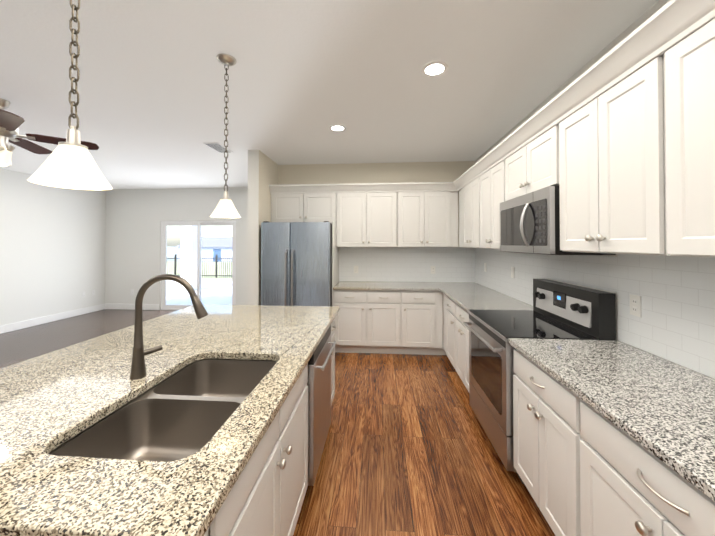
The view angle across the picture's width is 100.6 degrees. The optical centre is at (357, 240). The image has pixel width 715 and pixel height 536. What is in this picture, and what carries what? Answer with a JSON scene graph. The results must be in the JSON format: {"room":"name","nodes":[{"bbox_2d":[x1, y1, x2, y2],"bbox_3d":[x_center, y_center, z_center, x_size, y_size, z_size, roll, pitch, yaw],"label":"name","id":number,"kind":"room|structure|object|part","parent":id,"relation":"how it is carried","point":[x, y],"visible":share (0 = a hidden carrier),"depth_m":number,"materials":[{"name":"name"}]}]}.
{"room":"kitchen","nodes":[
{"label":"kitchen","id":0,"kind":"room"},
{"bbox_2d":[0,168,105,325],"bbox_3d":[-6.222,0.139,2.114,0.120,2.760,9.740,0,-1,4],"label":"wall","id":1,"kind":"structure","parent":0,"point":[52,249],"depth_m":5.65,"materials":[{"name":"white paint"}]},
{"bbox_2d":[0,303,104,333],"bbox_3d":[-6.144,1.455,2.244,0.017,0.129,9.201,0,-1,4],"label":"baseboard","id":2,"kind":"structure","parent":1,"relation":"attached to","point":[32,322],"depth_m":5.65,"materials":[{"name":"white"}]},
{"bbox_2d":[105,187,247,304],"bbox_3d":[-3.472,0.190,6.735,4.690,2.760,0.120,0,-1,4],"label":"wall","id":3,"kind":"structure","parent":0,"point":[135,218],"depth_m":6.77,"materials":[{"name":"white paint"}]},
{"bbox_2d":[105,303,159,309],"bbox_3d":[-5.138,1.505,6.775,1.301,0.129,0.017,0,-1,4],"label":"baseboard","id":4,"kind":"structure","parent":3,"relation":"attached to","point":[107,305],"depth_m":6.77,"materials":[{"name":"white"}]},
{"bbox_2d":[160,221,235,309],"bbox_3d":[-3.594,0.561,6.728,1.765,2.018,0.104,0,-1,4],"label":"sliding door","id":5,"kind":"structure","parent":3,"relation":"attached to","point":[163,259],"depth_m":6.73,"materials":[{"name":"glass"}]},
{"bbox_2d":[247,150,277,304],"bbox_3d":[-1.304,0.174,5.237,0.154,2.760,2.550,0,-1,4],"label":"wall","id":6,"kind":"structure","parent":0,"point":[253,227],"depth_m":3.98,"materials":[{"name":"white paint"}]},
{"bbox_2d":[0,309,554,535],"bbox_3d":[-2.298,1.566,1.810,7.990,0.100,9.740,0,-1,4],"label":"floor","id":7,"kind":"structure","parent":0,"point":[409,450],"depth_m":2.11,"materials":[{"name":"brown wood"}]},
{"bbox_2d":[204,363,307,535],"bbox_3d":[-0.617,1.072,1.183,0.601,0.876,1.044,0,-1,4],"label":"base cabinet","id":8,"kind":"object","parent":7,"relation":"on","point":[266,495],"depth_m":1.15,"materials":[{"name":"white paint"}]},
{"bbox_2d":[0,304,338,535],"bbox_3d":[-0.946,0.620,1.727,1.400,0.038,2.190,0,-1,4],"label":"countertop","id":9,"kind":"structure","parent":8,"relation":"on","point":[51,401],"depth_m":0.98,"materials":[{"name":"stone"}]},
{"bbox_2d":[49,359,276,460],"bbox_3d":[-0.652,0.738,1.197,0.497,0.206,0.804,0,-1,4],"label":"sink basin","id":10,"kind":"object","parent":9,"relation":"in","point":[188,410],"visible":0.33,"depth_m":1.18,"materials":[{"name":"silver metal"}]},
{"bbox_2d":[129,274,207,379],"bbox_3d":[-0.830,0.372,1.317,0.324,0.449,0.107,0,-1,4],"label":"tap","id":11,"kind":"object","parent":9,"relation":"on","point":[138,365],"visible":1,"depth_m":1.30,"materials":[{"name":"grey"}]},
{"bbox_2d":[261,221,338,305],"bbox_3d":[-0.782,0.639,4.241,0.930,1.808,0.887,0,-1,4],"label":"fridge","id":12,"kind":"object","parent":7,"relation":"on","point":[296,263],"depth_m":3.87,"materials":[{"name":"grey metal"}]},
{"bbox_3d":[-0.316,0.640,4.341,0.016,1.808,0.618,0,-1,4],"label":"fridge panel","id":13,"kind":"part","parent":12,"relation":"part of","materials":[{"name":"white wood"}]},
{"bbox_2d":[306,325,335,485],"bbox_3d":[-0.501,1.085,2.020,0.648,0.868,0.610,0,-1,4],"label":"dishwasher","id":14,"kind":"object","parent":7,"relation":"on","point":[319,392],"visible":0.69,"depth_m":1.83,"materials":[{"name":"grey metal"}]},
{"bbox_2d":[331,323,331,405],"bbox_3d":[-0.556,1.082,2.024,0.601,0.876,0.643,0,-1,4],"label":"base cabinet","id":15,"kind":"object","parent":7,"relation":"on","point":[331,323],"depth_m":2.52,"materials":[{"name":"white paint"}]},
{"bbox_2d":[332,318,335,401],"bbox_3d":[-0.518,1.087,2.541,0.601,0.876,0.393,0,-1,4],"label":"base cabinet","id":16,"kind":"object","parent":7,"relation":"on","point":[333,323],"depth_m":2.64,"materials":[{"name":"white paint"}]},
{"bbox_2d":[333,290,400,353],"bbox_3d":[0.147,1.107,4.298,0.914,0.874,0.628,0,-1,4],"label":"base cabinet","id":17,"kind":"object","parent":7,"relation":"on","point":[389,322],"depth_m":3.99,"materials":[{"name":"white paint"}]},
{"bbox_2d":[333,281,486,290],"bbox_3d":[0.724,0.648,4.240,2.072,0.038,0.667,0,-1,4],"label":"countertop","id":18,"kind":"structure","parent":17,"relation":"on","point":[341,285],"depth_m":4.17,"materials":[{"name":"stone"}]},
{"bbox_2d":[401,291,445,354],"bbox_3d":[0.912,1.106,4.241,0.620,0.874,0.628,0,-1,4],"label":"base cabinet","id":19,"kind":"object","parent":7,"relation":"on","point":[421,311],"depth_m":3.94,"materials":[{"name":"white paint"}]},
{"bbox_2d":[443,293,454,367],"bbox_3d":[1.389,1.097,3.423,0.629,0.874,0.447,0,-1,4],"label":"base cabinet","id":20,"kind":"object","parent":7,"relation":"on","point":[448,304],"depth_m":3.49,"materials":[{"name":"white paint"}]},
{"bbox_2d":[455,303,469,391],"bbox_3d":[1.351,1.091,2.897,0.629,0.874,0.608,0,-1,4],"label":"base cabinet","id":21,"kind":"object","parent":7,"relation":"on","point":[455,336],"depth_m":2.93,"materials":[{"name":"white paint"}]},
{"bbox_2d":[440,288,532,311],"bbox_3d":[1.361,0.637,3.227,0.654,0.038,1.260,0,-1,4],"label":"countertop","id":22,"kind":"structure","parent":21,"relation":"on","point":[466,296],"depth_m":3.11,"materials":[{"name":"stone"}]},
{"bbox_2d":[463,279,615,483],"bbox_3d":[1.244,0.923,2.209,0.704,1.195,0.776,0,-1,4],"label":"range","id":23,"kind":"object","parent":7,"relation":"on","point":[560,310],"visible":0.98,"depth_m":2.04,"materials":[{"name":"silver metal"}]},
{"bbox_2d":[513,349,572,535],"bbox_3d":[1.249,1.076,1.509,0.629,0.874,0.608,0,-1,4],"label":"base cabinet","id":24,"kind":"object","parent":7,"relation":"on","point":[542,406],"depth_m":1.48,"materials":[{"name":"white paint"}]},
{"bbox_2d":[569,390,714,535],"bbox_3d":[1.200,1.068,0.837,0.629,0.874,0.740,0,-1,4],"label":"base cabinet","id":25,"kind":"object","parent":7,"relation":"on","point":[582,467],"depth_m":1.00,"materials":[{"name":"white paint"}]},
{"bbox_2d":[509,338,714,501],"bbox_3d":[1.170,0.608,0.583,0.648,0.038,2.479,0,-1,4],"label":"countertop","id":26,"kind":"structure","parent":25,"relation":"on","point":[661,409],"depth_m":1.16,"materials":[{"name":"stone"}]},
{"bbox_2d":[0,0,658,188],"bbox_3d":[-2.298,-1.294,1.842,7.990,0.100,9.740,0,-1,4],"label":"ceiling","id":27,"kind":"structure","parent":0,"point":[304,75],"depth_m":2.23,"materials":[{"name":"white paint"}]},
{"bbox_2d":[0,98,98,165],"bbox_3d":[-3.186,-0.885,2.586,1.258,0.698,1.271,0,-1,4],"label":"fan","id":28,"kind":"object","parent":27,"relation":"hanging from","point":[10,123],"visible":0.98,"depth_m":2.63,"materials":[{"name":"brown wood"}]},
{"bbox_2d":[27,0,112,190],"bbox_3d":[-0.885,-0.713,0.930,0.192,1.078,0.192,0,-1,4],"label":"pendant light","id":29,"kind":"object","parent":27,"relation":"hanging from","point":[69,163],"visible":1,"depth_m":0.91,"materials":[{"name":"white glass"}]},
{"bbox_2d":[203,142,232,152],"bbox_3d":[-1.812,-1.214,3.881,0.200,0.012,0.380,0,-1,4],"label":"ceiling vent","id":30,"kind":"object","parent":27,"relation":"in","point":[218,147],"visible":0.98,"depth_m":3.84,"materials":[{"name":"white metal"}]},
{"bbox_2d":[210,53,240,217],"bbox_3d":[-0.895,-0.701,2.023,0.192,1.078,0.192,0,-1,4],"label":"pendant light","id":31,"kind":"object","parent":27,"relation":"hanging from","point":[225,208],"visible":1,"depth_m":2.00,"materials":[{"name":"white glass"}]},
{"bbox_2d":[329,125,345,131],"bbox_3d":[-0.215,-1.224,3.232,0.188,0.007,0.188,0,-1,4],"label":"recessed light","id":32,"kind":"object","parent":27,"relation":"in","point":[338,128],"visible":1,"depth_m":3.23,"materials":[{"name":"white"}]},
{"bbox_2d":[421,61,447,76],"bbox_3d":[0.557,-1.236,2.143,0.188,0.007,0.188,0,-1,4],"label":"recessed light","id":33,"kind":"object","parent":27,"relation":"in","point":[434,69],"visible":1,"depth_m":2.14,"materials":[{"name":"white"}]},
{"bbox_2d":[278,161,474,281],"bbox_3d":[0.263,0.168,4.676,3.060,2.760,0.120,0,-1,4],"label":"wall","id":34,"kind":"structure","parent":0,"point":[413,172],"depth_m":4.63,"materials":[{"name":"beige paint"}]},
{"bbox_2d":[270,190,336,223],"bbox_3d":[-0.788,-0.494,4.524,0.976,0.460,0.348,0,-1,4],"label":"upper cabinet","id":35,"kind":"object","parent":34,"relation":"attached to","point":[290,206],"depth_m":4.35,"materials":[{"name":"white paint"}]},
{"bbox_2d":[336,190,396,246],"bbox_3d":[0.142,-0.315,4.454,0.883,0.820,0.348,0,-1,4],"label":"upper cabinet","id":36,"kind":"object","parent":34,"relation":"attached to","point":[365,218],"depth_m":4.28,"materials":[{"name":"white paint"}]},
{"bbox_2d":[339,247,474,281],"bbox_3d":[0.733,0.365,4.575,2.040,0.534,0.006,0,-1,4],"label":"tile backsplash","id":37,"kind":"structure","parent":34,"relation":"attached to","point":[376,264],"depth_m":4.57,"materials":[{"name":"white tile"}]},
{"bbox_2d":[397,190,457,246],"bbox_3d":[1.012,-0.316,4.390,0.862,0.820,0.348,0,-1,4],"label":"upper cabinet","id":38,"kind":"object","parent":34,"relation":"attached to","point":[419,214],"depth_m":4.22,"materials":[{"name":"white paint"}]},
{"bbox_2d":[431,266,434,273],"bbox_3d":[1.154,0.446,4.535,0.070,0.115,0.008,0,-1,4],"label":"outlet","id":39,"kind":"object","parent":34,"relation":"attached to","point":[432,267],"depth_m":4.53,"materials":[{"name":"white plastic"}]},
{"bbox_2d":[475,0,713,378],"bbox_3d":[1.562,0.123,0.651,0.120,2.760,7.960,0,-1,4],"label":"wall","id":40,"kind":"structure","parent":0,"point":[650,12],"depth_m":1.95,"materials":[{"name":"white paint"}]},
{"bbox_2d":[457,188,460,246],"bbox_3d":[1.573,-0.319,4.033,0.348,0.820,0.280,0,-1,4],"label":"upper cabinet","id":41,"kind":"object","parent":40,"relation":"attached to","point":[458,189],"depth_m":4.10,"materials":[{"name":"white paint"}]},
{"bbox_2d":[461,176,476,247],"bbox_3d":[1.539,-0.324,3.576,0.348,0.820,0.636,0,-1,4],"label":"upper cabinet","id":42,"kind":"object","parent":40,"relation":"attached to","point":[469,189],"depth_m":3.63,"materials":[{"name":"white paint"}]},
{"bbox_2d":[477,156,504,248],"bbox_3d":[1.492,-0.332,2.931,0.348,0.820,0.659,0,-1,4],"label":"upper cabinet","id":43,"kind":"object","parent":40,"relation":"attached to","point":[491,178],"depth_m":2.94,"materials":[{"name":"white paint"}]},
{"bbox_2d":[511,267,514,277],"bbox_3d":[1.676,0.341,3.207,0.011,0.115,0.070,0,-1,4],"label":"outlet","id":44,"kind":"object","parent":40,"relation":"attached to","point":[512,268],"depth_m":3.19,"materials":[{"name":"white plastic"}]},
{"bbox_2d":[505,116,556,200],"bbox_3d":[1.439,-0.546,2.211,0.348,0.406,0.780,0,-1,4],"label":"upper cabinet","id":45,"kind":"object","parent":40,"relation":"attached to","point":[531,165],"depth_m":2.13,"materials":[{"name":"white paint"}]},
{"bbox_2d":[500,185,615,254],"bbox_3d":[1.379,-0.122,2.211,0.448,0.434,0.770,0,-1,4],"label":"over-the-range microwave","id":46,"kind":"object","parent":45,"relation":"attached to","point":[529,223],"visible":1,"depth_m":2.03,"materials":[{"name":"silver metal"}]},
{"bbox_2d":[475,248,714,378],"bbox_3d":[1.590,0.335,1.914,0.007,0.534,5.188,0,-1,4],"label":"tile backsplash","id":47,"kind":"structure","parent":40,"relation":"attached to","point":[675,323],"depth_m":1.60,"materials":[{"name":"white tile"}]},
{"bbox_2d":[557,48,656,254],"bbox_3d":[1.386,-0.348,1.481,0.348,0.820,0.673,0,-1,4],"label":"upper cabinet","id":48,"kind":"object","parent":40,"relation":"attached to","point":[616,143],"depth_m":1.42,"materials":[{"name":"white paint"}]},
{"bbox_2d":[630,294,641,316],"bbox_3d":[1.564,0.365,1.670,0.009,0.115,0.070,0,-1,4],"label":"outlet","id":49,"kind":"object","parent":40,"relation":"attached to","point":[635,306],"depth_m":1.66,"materials":[{"name":"white plastic"}]},
{"bbox_2d":[653,0,714,257],"bbox_3d":[1.338,-0.355,0.828,0.348,0.820,0.635,0,-1,4],"label":"upper cabinet","id":50,"kind":"object","parent":40,"relation":"attached to","point":[683,62],"depth_m":1.07,"materials":[{"name":"white paint"}]},
{"label":"outside","id":51,"kind":"structure","parent":0,"visible":0},
{"bbox_2d":[166,280,231,304],"bbox_3d":[-2.288,1.860,9.398,22.000,0.480,5.399,0,-1,4],"label":"patio slab","id":52,"kind":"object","parent":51,"point":[210,299],"depth_m":9.10,"materials":[{"name":"white concrete"}]},
{"bbox_2d":[181,226,196,291],"bbox_3d":[-5.459,0.012,9.650,0.360,3.220,0.340,0,-1,4],"label":"post","id":53,"kind":"object","parent":52,"relation":"on","point":[190,262],"depth_m":9.48,"materials":[{"name":"white paint"}]},
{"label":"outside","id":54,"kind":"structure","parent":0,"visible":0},
{"bbox_2d":[167,247,230,261],"bbox_3d":[-27.788,4.442,167.596,320.000,0.200,269.500,0,-1,4],"label":"lake water","id":55,"kind":"structure","parent":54,"point":[170,254],"depth_m":70.80,"materials":[{"name":"blue liquid"}]},
{"bbox_2d":[167,261,231,280],"bbox_3d":[-8.396,2.201,21.814,140.000,0.170,18.480,0,-1,4],"label":"lawn","id":56,"kind":"structure","parent":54,"point":[209,266],"depth_m":21.04,"materials":[{"name":"green plant"}]},
{"bbox_2d":[167,254,231,277],"bbox_3d":[-4.257,1.415,16.260,16.870,1.320,0.070,0,-1,4],"label":"fence","id":57,"kind":"object","parent":56,"relation":"on","point":[204,258],"depth_m":16.50,"materials":[{"name":"black metal"}]},
{"bbox_2d":[176,237,231,260],"bbox_3d":[-20.227,1.330,48.502,13.500,3.800,9.800,0,-1,4],"label":"house","id":58,"kind":"structure","parent":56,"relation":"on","point":[216,247],"depth_m":44.17,"materials":[{"name":"white"}]}
]}

